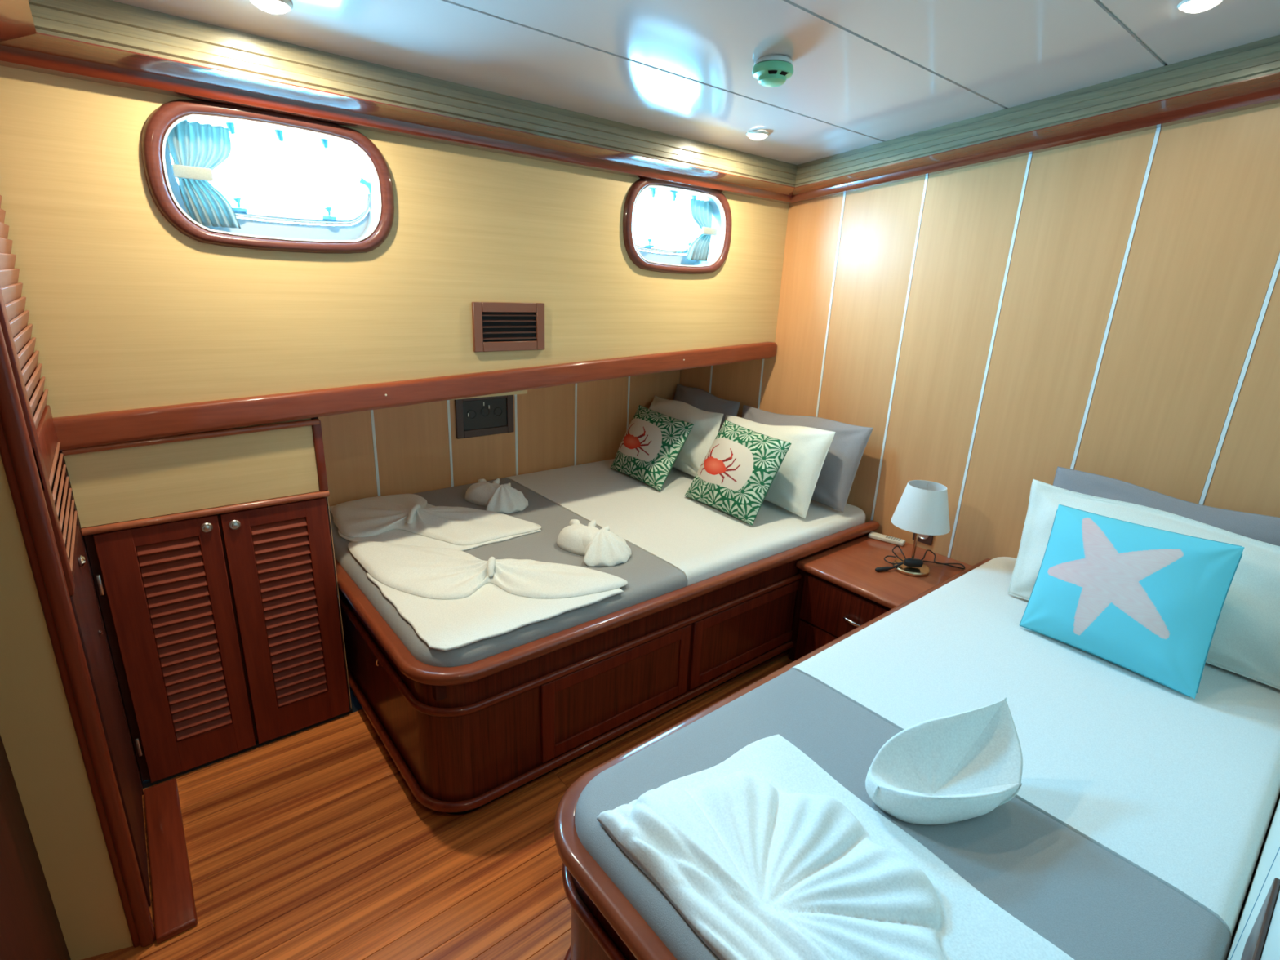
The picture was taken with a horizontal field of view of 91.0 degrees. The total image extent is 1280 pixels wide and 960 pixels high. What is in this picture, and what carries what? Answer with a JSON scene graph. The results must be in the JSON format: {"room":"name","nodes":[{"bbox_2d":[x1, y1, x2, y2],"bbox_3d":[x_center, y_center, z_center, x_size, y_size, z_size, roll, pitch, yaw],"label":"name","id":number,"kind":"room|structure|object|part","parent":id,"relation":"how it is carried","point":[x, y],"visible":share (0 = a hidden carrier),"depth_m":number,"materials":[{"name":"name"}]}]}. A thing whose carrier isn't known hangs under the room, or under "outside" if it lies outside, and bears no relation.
{"room":"boat cabin","nodes":[
{"label":"boat cabin","id":0,"kind":"room"},
{"bbox_2d":[0,316,155,959],"bbox_3d":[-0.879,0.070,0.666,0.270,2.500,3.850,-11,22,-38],"label":"door frame","id":1,"kind":"structure","parent":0,"point":[72,887],"depth_m":1.29,"materials":[{"name":"maple"},{"name":"mahogany"}]},
{"bbox_2d":[0,0,36,42],"bbox_3d":[-0.467,-0.746,0.253,0.126,0.429,2.939,-11,22,-38],"label":"trim","id":2,"kind":"structure","parent":1,"relation":"attached to","point":[16,20],"depth_m":1.26,"materials":[{"name":"brown wood"}]},
{"bbox_3d":[-0.561,0.235,0.179,0.114,2.500,2.650,-11,22,-38],"label":"passage panel","id":3,"kind":"part","parent":1,"relation":"part of","materials":[{"name":"brown wood"}]},
{"bbox_2d":[0,195,151,906],"bbox_3d":[-1.326,0.026,1.435,0.034,2.030,0.488,-11,22,-38],"label":"door","id":4,"kind":"structure","parent":1,"relation":"in","point":[45,445],"depth_m":1.43,"materials":[{"name":"brown wood"}]},
{"bbox_3d":[-1.325,-0.081,1.393,0.019,0.090,0.481,-11,22,-38],"label":"rail","id":5,"kind":"part","parent":4,"relation":"part of","materials":[{"name":"brown wood"}]},
{"bbox_3d":[-1.338,0.195,1.509,0.014,0.030,0.030,-11,22,-38],"label":"handle","id":6,"kind":"part","parent":4,"relation":"part of","materials":[{"name":"silver metal"}]},
{"bbox_3d":[-1.353,0.589,1.602,0.019,0.855,0.481,-11,22,-38],"label":"panel","id":7,"kind":"part","parent":4,"relation":"part of","materials":[{"name":"brown wood"}]},
{"bbox_2d":[143,778,197,943],"bbox_3d":[-1.300,1.019,1.731,0.082,0.022,0.578,-11,22,-38],"label":"threshold","id":8,"kind":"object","parent":1,"relation":"attached to","point":[174,907],"depth_m":1.68,"materials":[{"name":"brown wood"}]},
{"bbox_2d":[0,65,789,707],"bbox_3d":[-0.685,-0.444,2.680,3.163,2.300,0.741,-11,22,-38],"label":"wall","id":9,"kind":"structure","parent":0,"point":[128,310],"depth_m":2.02,"materials":[{"name":"brown wood"}]},
{"bbox_2d":[141,99,394,253],"bbox_3d":[-1.044,-0.849,1.809,0.720,0.405,0.169,-11,22,-38],"label":"window","id":10,"kind":"structure","parent":9,"relation":"in","point":[371,232],"depth_m":1.79,"materials":[{"name":"brown wood"}]},
{"bbox_2d":[164,120,240,228],"bbox_3d":[-1.173,-0.822,1.696,0.145,0.257,0.049,-11,22,-38],"label":"curtain","id":11,"kind":"object","parent":10,"relation":"hanging from","point":[196,148],"visible":0.94,"depth_m":1.69,"materials":[{"name":"fabric"}]},
{"bbox_3d":[-1.065,-0.910,1.858,0.516,0.272,0.039,-11,22,-38],"label":"port frame","id":12,"kind":"part","parent":10,"relation":"part of","materials":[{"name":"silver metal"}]},
{"bbox_3d":[-1.262,0.222,2.415,0.002,1.140,0.680,-11,22,-38],"label":"panel","id":13,"kind":"part","parent":9,"relation":"part of","materials":[{"name":"brown wood"}]},
{"bbox_3d":[-1.323,-0.125,2.698,0.344,1.030,0.008,-11,22,-38],"label":"wall panel","id":14,"kind":"part","parent":9,"relation":"part of","materials":[{"name":"brown wood"}]},
{"bbox_2d":[0,0,797,204],"bbox_3d":[-0.318,-1.181,2.148,2.813,0.147,0.126,-11,22,-38],"label":"trim","id":15,"kind":"structure","parent":9,"relation":"attached to","point":[104,42],"depth_m":1.72,"materials":[{"name":"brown wood"}]},
{"bbox_3d":[-1.050,-0.181,2.914,0.336,1.030,0.008,-11,22,-38],"label":"wall panel","id":16,"kind":"part","parent":9,"relation":"part of","materials":[{"name":"brown wood"}]},
{"bbox_2d":[53,342,777,450],"bbox_3d":[-0.686,-0.484,2.629,3.013,0.236,0.753,-11,22,-38],"label":"shelf","id":17,"kind":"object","parent":9,"relation":"attached to","point":[78,431],"depth_m":2.01,"materials":[{"name":"brown mahogany"}]},
{"bbox_3d":[-0.777,-0.236,3.129,0.342,1.030,0.008,-11,22,-38],"label":"wall panel","id":18,"kind":"part","parent":9,"relation":"part of","materials":[{"name":"brown wood"}]},
{"bbox_2d":[454,395,514,439],"bbox_3d":[-0.762,-0.325,3.096,0.305,0.215,0.012,-11,22,-38],"label":"panel","id":19,"kind":"object","parent":9,"relation":"attached to","point":[486,415],"visible":0.92,"depth_m":3.09,"materials":[{"name":"brown plastic"}]},
{"bbox_2d":[471,302,544,351],"bbox_3d":[-0.476,-0.561,2.303,0.288,0.172,0.014,-11,22,-38],"label":"air vent","id":20,"kind":"object","parent":9,"relation":"in","point":[512,326],"visible":1,"depth_m":2.30,"materials":[{"name":"brown wood"}]},
{"bbox_3d":[-0.498,-0.293,3.349,0.352,1.030,0.008,-11,22,-38],"label":"wall panel","id":21,"kind":"part","parent":9,"relation":"part of","materials":[{"name":"brown wood"}]},
{"bbox_3d":[-0.215,-0.350,3.573,0.352,1.030,0.008,-11,22,-38],"label":"wall panel","id":22,"kind":"part","parent":9,"relation":"part of","materials":[{"name":"brown wood"}]},
{"bbox_3d":[0.083,-0.410,3.808,0.390,1.030,0.008,-11,22,-38],"label":"wall panel","id":23,"kind":"part","parent":9,"relation":"part of","materials":[{"name":"brown wood"}]},
{"bbox_2d":[622,177,732,274],"bbox_3d":[0.132,-1.096,2.734,0.720,0.405,0.169,-11,22,-38],"label":"window","id":24,"kind":"structure","parent":9,"relation":"in","point":[719,246],"depth_m":2.76,"materials":[{"name":"brown wood"}]},
{"bbox_3d":[0.126,-1.154,2.797,0.516,0.272,0.039,-11,22,-38],"label":"port frame","id":25,"kind":"part","parent":24,"relation":"part of","materials":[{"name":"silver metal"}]},
{"bbox_2d":[685,198,716,261],"bbox_3d":[0.281,-1.126,2.841,0.145,0.255,0.049,-11,22,-38],"label":"curtain","id":26,"kind":"object","parent":24,"relation":"hanging from","point":[700,211],"visible":0.98,"depth_m":2.84,"materials":[{"name":"fabric"}]},
{"bbox_2d":[80,649,793,959],"bbox_3d":[0.028,1.109,1.761,3.650,0.060,3.919,-11,22,-38],"label":"floor","id":27,"kind":"structure","parent":0,"point":[313,843],"depth_m":1.74,"materials":[{"name":"brown wood"}]},
{"bbox_2d":[62,417,352,788],"bbox_3d":[-1.392,0.325,2.102,0.612,1.120,0.428,-11,22,-38],"label":"base cabinet","id":28,"kind":"object","parent":27,"relation":"on","point":[211,553],"visible":1,"depth_m":1.93,"materials":[{"name":"brown wood"}]},
{"bbox_3d":[-1.391,0.519,1.914,0.283,0.825,0.021,-11,22,-38],"label":"door","id":29,"kind":"part","parent":28,"relation":"part of","materials":[{"name":"brown wood"}]},
{"bbox_3d":[-1.244,-0.128,1.792,0.605,0.037,0.019,-11,22,-38],"label":"molding","id":30,"kind":"part","parent":28,"relation":"part of","materials":[{"name":"brown wood"}]},
{"bbox_3d":[-1.269,-0.039,1.832,0.586,0.247,0.022,-11,22,-38],"label":"panel","id":31,"kind":"part","parent":28,"relation":"part of","materials":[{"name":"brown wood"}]},
{"bbox_3d":[-1.255,0.091,1.869,0.612,0.021,0.021,-11,22,-38],"label":"molding","id":32,"kind":"part","parent":28,"relation":"part of","materials":[{"name":"brown wood"}]},
{"bbox_3d":[-1.279,0.142,1.856,0.031,0.031,0.012,-11,22,-38],"label":"knob","id":33,"kind":"part","parent":28,"relation":"part of","materials":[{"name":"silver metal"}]},
{"bbox_3d":[-1.225,0.136,1.900,0.031,0.031,0.012,-11,22,-38],"label":"knob","id":34,"kind":"part","parent":28,"relation":"part of","materials":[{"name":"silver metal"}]},
{"bbox_3d":[-1.162,0.472,2.094,0.291,0.825,0.021,-11,22,-38],"label":"door","id":35,"kind":"part","parent":28,"relation":"part of","materials":[{"name":"brown wood"}]},
{"bbox_2d":[334,520,879,814],"bbox_3d":[-0.185,0.442,2.876,2.166,0.535,1.436,-11,22,-38],"label":"frame","id":36,"kind":"object","parent":27,"relation":"on","point":[462,739],"visible":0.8,"depth_m":2.03,"materials":[{"name":"brown wood"}]},
{"bbox_3d":[-0.178,0.312,2.847,2.150,0.024,1.420,-11,22,-38],"label":"molding","id":37,"kind":"part","parent":36,"relation":"part of","materials":[{"name":"brown wood"}]},
{"bbox_3d":[-0.192,0.623,2.941,2.154,0.030,1.424,-11,22,-38],"label":"molding","id":38,"kind":"part","parent":36,"relation":"part of","materials":[{"name":"brown wood"}]},
{"bbox_3d":[-0.174,0.205,2.802,2.166,0.039,1.436,-11,22,-38],"label":"cap rail","id":39,"kind":"part","parent":36,"relation":"part of","materials":[{"name":"brown wood"}]},
{"bbox_3d":[-0.063,0.708,2.133,0.620,0.286,0.011,-11,22,-38],"label":"drawer","id":40,"kind":"part","parent":36,"relation":"part of","materials":[{"name":"brown wood"}]},
{"bbox_3d":[-0.065,0.707,2.135,0.528,0.194,0.005,-11,22,-38],"label":"inset panel","id":41,"kind":"part","parent":36,"relation":"part of","materials":[{"name":"brown wood"}]},
{"bbox_3d":[0.446,0.604,2.536,0.655,0.286,0.011,-11,22,-38],"label":"drawer","id":42,"kind":"part","parent":36,"relation":"part of","materials":[{"name":"brown wood"}]},
{"bbox_3d":[0.445,0.604,2.538,0.563,0.194,0.005,-11,22,-38],"label":"inset panel","id":43,"kind":"part","parent":36,"relation":"part of","materials":[{"name":"brown wood"}]},
{"bbox_3d":[-0.164,0.176,2.835,2.136,0.075,1.381,-11,22,-38],"label":"mattress","id":44,"kind":"object","parent":36,"relation":"on","visible":0},
{"bbox_2d":[328,477,687,666],"bbox_3d":[-0.634,0.266,2.463,0.936,0.079,1.393,-11,22,-38],"label":"blanket","id":45,"kind":"object","parent":44,"relation":"on","point":[648,576],"visible":0.41,"depth_m":2.21,"materials":[{"name":"grey fabric"}]},
{"bbox_2d":[329,493,541,551],"bbox_3d":[-0.899,0.150,2.543,0.920,0.071,0.507,10,19,23],"label":"towel","id":46,"kind":"object","parent":45,"relation":"on","point":[406,519],"visible":0.98,"depth_m":2.51,"materials":[{"name":"white fabric"}]},
{"bbox_2d":[347,541,627,651],"bbox_3d":[-0.555,0.271,2.195,0.685,0.074,0.882,-11,22,-38],"label":"towel","id":47,"kind":"object","parent":45,"relation":"on","point":[451,598],"visible":1,"depth_m":2.02,"materials":[{"name":"white fabric"}]},
{"bbox_2d":[465,478,528,513],"bbox_3d":[-0.646,0.056,2.843,0.220,0.092,0.336,-11,22,-38],"label":"towel","id":48,"kind":"object","parent":45,"relation":"on","point":[502,499],"visible":0.99,"depth_m":2.79,"materials":[{"name":"white fabric"}]},
{"bbox_2d":[556,519,631,566],"bbox_3d":[-0.177,0.219,2.382,0.217,0.092,0.336,-11,22,-38],"label":"towel","id":49,"kind":"object","parent":45,"relation":"on","point":[602,547],"visible":1,"depth_m":2.33,"materials":[{"name":"white fabric"}]},
{"bbox_2d":[506,458,865,586],"bbox_3d":[0.200,0.094,3.120,1.206,0.079,1.389,-11,22,-38],"label":"sheet","id":50,"kind":"object","parent":44,"relation":"on","point":[703,541],"visible":0.49,"depth_m":2.77,"materials":[{"name":"white fabric"}]},
{"bbox_2d":[610,404,693,491],"bbox_3d":[0.047,-0.184,3.309,0.266,0.312,0.554,-10,21,-34],"label":"cushion","id":51,"kind":"object","parent":50,"relation":"on","point":[652,442],"visible":1,"depth_m":3.21,"materials":[{"name":"fabric"}]},
{"bbox_2d":[648,395,723,476],"bbox_3d":[0.213,-0.253,3.491,0.223,0.333,0.682,-8,20,-31],"label":"pillow","id":52,"kind":"object","parent":50,"relation":"on","point":[705,428],"visible":0.49,"depth_m":3.30,"materials":[{"name":"white fabric"}]},
{"bbox_2d":[673,383,740,430],"bbox_3d":[0.349,-0.325,3.645,0.180,0.389,0.533,-11,22,-38],"label":"pillow","id":53,"kind":"object","parent":50,"relation":"on","point":[701,399],"visible":0.3,"depth_m":3.57,"materials":[{"name":"grey fabric"}]},
{"bbox_2d":[684,419,791,525],"bbox_3d":[0.446,-0.050,2.870,0.272,0.346,0.451,-11,22,-38],"label":"cushion","id":54,"kind":"object","parent":50,"relation":"on","point":[735,477],"visible":1,"depth_m":2.79,"materials":[{"name":"fabric"}]},
{"bbox_2d":[724,414,835,518],"bbox_3d":[0.606,-0.114,3.054,0.240,0.359,0.746,-9,21,-33],"label":"pillow","id":55,"kind":"object","parent":50,"relation":"on","point":[792,489],"visible":0.43,"depth_m":2.83,"materials":[{"name":"white fabric"}]},
{"bbox_2d":[742,404,873,512],"bbox_3d":[0.759,-0.147,3.146,0.213,0.379,0.799,-9,21,-32],"label":"pillow","id":56,"kind":"object","parent":50,"relation":"on","point":[849,442],"visible":0.46,"depth_m":2.89,"materials":[{"name":"grey fabric"}]},
{"bbox_2d":[554,558,991,959],"bbox_3d":[0.888,0.866,1.660,2.144,0.535,0.972,-11,22,-38],"label":"frame","id":57,"kind":"object","parent":27,"relation":"on","point":[606,926],"visible":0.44,"depth_m":1.19,"materials":[{"name":"brown wood"}]},
{"bbox_3d":[0.889,1.050,1.716,2.132,0.030,0.960,-11,22,-38],"label":"molding","id":58,"kind":"part","parent":57,"relation":"part of","materials":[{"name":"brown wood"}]},
{"bbox_3d":[0.905,0.740,1.619,2.128,0.024,0.956,-11,22,-38],"label":"molding","id":59,"kind":"part","parent":57,"relation":"part of","materials":[{"name":"brown wood"}]},
{"bbox_3d":[0.933,0.613,1.580,2.108,0.075,0.916,-11,22,-38],"label":"mattress","id":60,"kind":"object","parent":57,"relation":"on","visible":0},
{"bbox_2d":[574,669,1231,959],"bbox_3d":[0.402,0.716,1.159,0.749,0.079,0.928,-11,22,-38],"label":"blanket","id":61,"kind":"object","parent":60,"relation":"on","point":[1090,903],"visible":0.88,"depth_m":1.16,"materials":[{"name":"grey fabric"}]},
{"bbox_2d":[596,733,1074,959],"bbox_3d":[0.319,0.664,1.064,0.468,0.065,0.700,-11,22,-38],"label":"towel","id":62,"kind":"object","parent":61,"relation":"on","point":[762,852],"visible":1,"depth_m":1.06,"materials":[{"name":"white fabric"}]},
{"bbox_2d":[865,697,1022,825],"bbox_3d":[0.627,0.568,1.254,0.353,0.160,0.159,-2,18,-13],"label":"towel","id":63,"kind":"object","parent":61,"relation":"on","point":[964,766],"visible":1,"depth_m":1.27,"materials":[{"name":"white fabric"}]},
{"bbox_2d":[789,556,1279,937],"bbox_3d":[1.225,0.546,1.808,1.365,0.080,0.924,-11,22,-38],"label":"sheet","id":64,"kind":"object","parent":60,"relation":"on","point":[1183,789],"visible":0.77,"depth_m":1.53,"materials":[{"name":"white fabric"}]},
{"bbox_2d":[1019,504,1244,698],"bbox_3d":[1.385,0.311,1.814,0.262,0.360,0.470,-11,22,-38],"label":"cushion","id":65,"kind":"object","parent":64,"relation":"on","point":[1148,602],"visible":1,"depth_m":1.74,"materials":[{"name":"fabric"}]},
{"bbox_2d":[1007,479,1279,689],"bbox_3d":[1.560,0.285,1.932,0.239,0.359,0.794,-11,22,-38],"label":"pillow","id":66,"kind":"object","parent":64,"relation":"on","point":[1246,641],"visible":0.36,"depth_m":1.75,"materials":[{"name":"white fabric"}]},
{"bbox_2d":[1052,466,1279,546],"bbox_3d":[1.702,0.235,2.046,0.193,0.380,0.737,-11,22,-38],"label":"pillow","id":67,"kind":"object","parent":64,"relation":"on","point":[1264,528],"visible":0.16,"depth_m":2.02,"materials":[{"name":"grey fabric"}]},
{"bbox_2d":[788,532,972,661],"bbox_3d":[1.036,0.586,2.675,0.617,0.478,0.536,-11,22,-38],"label":"nightstand","id":68,"kind":"object","parent":27,"relation":"on","point":[840,589],"visible":0.45,"depth_m":2.57,"materials":[{"name":"brown wood"}]},
{"bbox_3d":[0.823,0.745,2.545,0.012,0.195,0.455,-11,22,-38],"label":"door","id":69,"kind":"part","parent":68,"relation":"part of","materials":[{"name":"brown wood"}]},
{"bbox_3d":[0.830,0.547,2.482,0.016,0.200,0.455,-11,22,-38],"label":"drawer","id":70,"kind":"part","parent":68,"relation":"part of","materials":[{"name":"brown wood"}]},
{"bbox_3d":[0.827,0.552,2.451,0.029,0.016,0.078,-11,22,-38],"label":"handle","id":71,"kind":"part","parent":68,"relation":"part of","materials":[{"name":"silver metal"}]},
{"bbox_2d":[867,531,905,546],"bbox_3d":[1.125,0.267,2.868,0.156,0.021,0.044,15,21,34],"label":"remote control","id":72,"kind":"object","parent":68,"relation":"on","point":[891,540],"visible":1,"depth_m":2.85,"materials":[{"name":"beige plastic"}]},
{"bbox_2d":[875,480,964,576],"bbox_3d":[1.163,0.195,2.536,0.327,0.360,0.268,11,19,25],"label":"table lamp","id":73,"kind":"object","parent":68,"relation":"on","point":[922,508],"visible":1,"depth_m":2.46,"materials":[{"name":"fabric"},{"name":"brass"},{"name":"black rubber"}]},
{"bbox_2d":[875,558,923,571],"bbox_3d":[1.049,0.344,2.553,0.192,0.056,0.041,2,17,-2],"label":"switch","id":74,"kind":"object","parent":73,"relation":"attached to","point":[908,564],"depth_m":2.55,"materials":[{"name":"black plastic"}]},
{"bbox_3d":[1.132,0.101,2.509,0.221,0.167,0.221,-11,22,-38],"label":"lamp shade","id":75,"kind":"part","parent":73,"relation":"part of","materials":[{"name":"white fabric"}]},
{"bbox_3d":[1.183,0.336,2.610,0.307,0.046,0.193,11,19,25],"label":"cord","id":76,"kind":"part","parent":73,"relation":"part of","materials":[{"name":"black rubber"}]},
{"bbox_2d":[466,409,476,419],"bbox_3d":[-0.815,-0.318,3.051,0.048,0.048,0.003,-11,22,-38],"label":"power socket","id":77,"kind":"object","parent":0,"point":[471,414],"depth_m":3.05,"materials":[{"name":"black plastic"}]},
{"bbox_2d":[480,407,489,417],"bbox_3d":[-0.761,-0.334,3.092,0.048,0.048,0.003,-11,22,-38],"label":"power socket","id":78,"kind":"object","parent":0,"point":[485,411],"depth_m":3.09,"materials":[{"name":"black plastic"}]},
{"bbox_2d":[493,407,502,416],"bbox_3d":[-0.707,-0.340,3.137,0.048,0.048,0.003,-11,22,-38],"label":"power socket","id":79,"kind":"object","parent":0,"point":[498,411],"depth_m":3.14,"materials":[{"name":"black plastic"}]},
{"bbox_2d":[111,0,1279,164],"bbox_3d":[0.336,-0.993,0.830,3.650,0.364,3.200,-11,22,-38],"label":"ceiling","id":80,"kind":"structure","parent":0,"point":[866,73],"depth_m":1.69,"materials":[{"name":"grey paint"}]},
{"bbox_2d":[248,0,293,13],"bbox_3d":[-0.825,-1.059,1.405,0.090,0.022,0.090,-11,22,-38],"label":"recessed light","id":81,"kind":"object","parent":80,"relation":"in","point":[273,6],"visible":1,"depth_m":1.39,"materials":[{"name":"white"}]},
{"bbox_3d":[-0.455,-1.168,1.788,3.650,0.066,0.599,-11,22,-38],"label":"panel","id":82,"kind":"part","parent":80,"relation":"part of","materials":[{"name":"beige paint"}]},
{"bbox_3d":[-0.117,-1.083,1.381,3.650,0.051,0.450,-11,22,-38],"label":"panel","id":83,"kind":"part","parent":80,"relation":"part of","materials":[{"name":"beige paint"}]},
{"bbox_2d":[746,130,769,140],"bbox_3d":[0.451,-1.318,2.411,0.090,0.022,0.090,-11,22,-38],"label":"recessed light","id":84,"kind":"object","parent":80,"relation":"in","point":[754,135],"visible":1,"depth_m":2.39,"materials":[{"name":"white"}]},
{"bbox_2d":[751,54,793,87],"bbox_3d":[0.377,-1.156,1.784,0.116,0.058,0.116,-11,22,-38],"label":"smoke detector","id":85,"kind":"object","parent":80,"relation":"attached to","point":[771,70],"visible":1,"depth_m":1.75,"materials":[{"name":"white plastic"}]},
{"bbox_3d":[0.168,-1.012,1.040,3.650,0.049,0.428,-11,22,-38],"label":"panel","id":86,"kind":"part","parent":80,"relation":"part of","materials":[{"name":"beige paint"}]},
{"bbox_3d":[0.448,-0.941,0.703,3.650,0.050,0.437,-11,22,-38],"label":"panel","id":87,"kind":"part","parent":80,"relation":"part of","materials":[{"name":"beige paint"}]},
{"bbox_2d":[1177,0,1223,13],"bbox_3d":[1.332,-1.129,1.496,0.090,0.022,0.090,-11,22,-38],"label":"recessed light","id":88,"kind":"object","parent":80,"relation":"in","point":[1188,6],"visible":1,"depth_m":1.49,"materials":[{"name":"white"}]},
{"bbox_2d":[918,533,928,539],"bbox_3d":[1.258,0.236,2.795,0.003,0.056,0.056,-11,22,-38],"label":"socket hole","id":89,"kind":"object","parent":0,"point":[921,536],"depth_m":2.80,"materials":[{"name":"silver plastic"}]},
{"bbox_2d":[679,102,1279,565],"bbox_3d":[1.188,-0.453,2.766,0.052,2.420,2.991,-11,22,-38],"label":"wall","id":90,"kind":"structure","parent":0,"point":[1109,307],"depth_m":2.31,"materials":[{"name":"brown wood"}]},
{"bbox_3d":[0.314,-0.259,3.890,0.008,1.310,0.267,-11,22,-38],"label":"wall panel","id":91,"kind":"part","parent":90,"relation":"part of","materials":[{"name":"brown wood"}]},
{"bbox_3d":[0.520,-0.175,3.650,0.008,1.310,0.362,-11,22,-38],"label":"wall panel","id":92,"kind":"part","parent":90,"relation":"part of","materials":[{"name":"brown wood"}]},
{"bbox_3d":[0.779,-0.600,3.213,0.008,2.400,0.362,-11,22,-38],"label":"wall panel","id":93,"kind":"part","parent":90,"relation":"part of","materials":[{"name":"brown wood"}]},
{"bbox_3d":[1.016,-0.503,2.937,0.008,2.400,0.366,-11,22,-38],"label":"wall panel","id":94,"kind":"part","parent":90,"relation":"part of","materials":[{"name":"brown wood"}]},
{"bbox_2d":[912,533,933,545],"bbox_3d":[1.262,0.236,2.798,0.013,0.092,0.088,-11,22,-38],"label":"power socket","id":95,"kind":"object","parent":90,"relation":"attached to","point":[926,539],"visible":0.33,"depth_m":2.79,"materials":[{"name":"brown plastic"}]},
{"bbox_3d":[1.255,-0.407,2.659,0.008,2.400,0.366,-11,22,-38],"label":"wall panel","id":96,"kind":"part","parent":90,"relation":"part of","materials":[{"name":"brown wood"}]},
{"bbox_2d":[790,35,1279,204],"bbox_3d":[1.378,-1.228,2.182,0.126,0.354,2.190,-11,22,-38],"label":"trim","id":97,"kind":"structure","parent":90,"relation":"attached to","point":[1244,77],"depth_m":2.08,"materials":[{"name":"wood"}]},
{"bbox_3d":[1.490,-0.312,2.386,0.008,2.400,0.353,-11,22,-38],"label":"wall panel","id":98,"kind":"part","parent":90,"relation":"part of","materials":[{"name":"brown wood"}]},
{"bbox_3d":[1.724,-0.217,2.114,0.008,2.400,0.363,-11,22,-38],"label":"wall panel","id":99,"kind":"part","parent":90,"relation":"part of","materials":[{"name":"brown wood"}]},
{"bbox_3d":[1.975,-0.116,1.822,0.008,2.400,0.408,-11,22,-38],"label":"wall panel","id":100,"kind":"part","parent":90,"relation":"part of","materials":[{"name":"brown wood"}]},
{"bbox_2d":[1226,792,1279,959],"bbox_3d":[1.204,0.108,0.963,2.410,2.420,0.061,-11,22,-38],"label":"wall","id":101,"kind":"structure","parent":0,"point":[1267,868],"depth_m":0.93,"materials":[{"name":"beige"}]},
{"bbox_2d":[1240,877,1279,959],"bbox_3d":[0.622,0.501,0.648,0.200,0.100,0.012,-11,22,-38],"label":"wall bracket","id":102,"kind":"object","parent":101,"relation":"attached to","point":[1254,945],"visible":1,"depth_m":0.66,"materials":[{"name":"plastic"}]}
]}

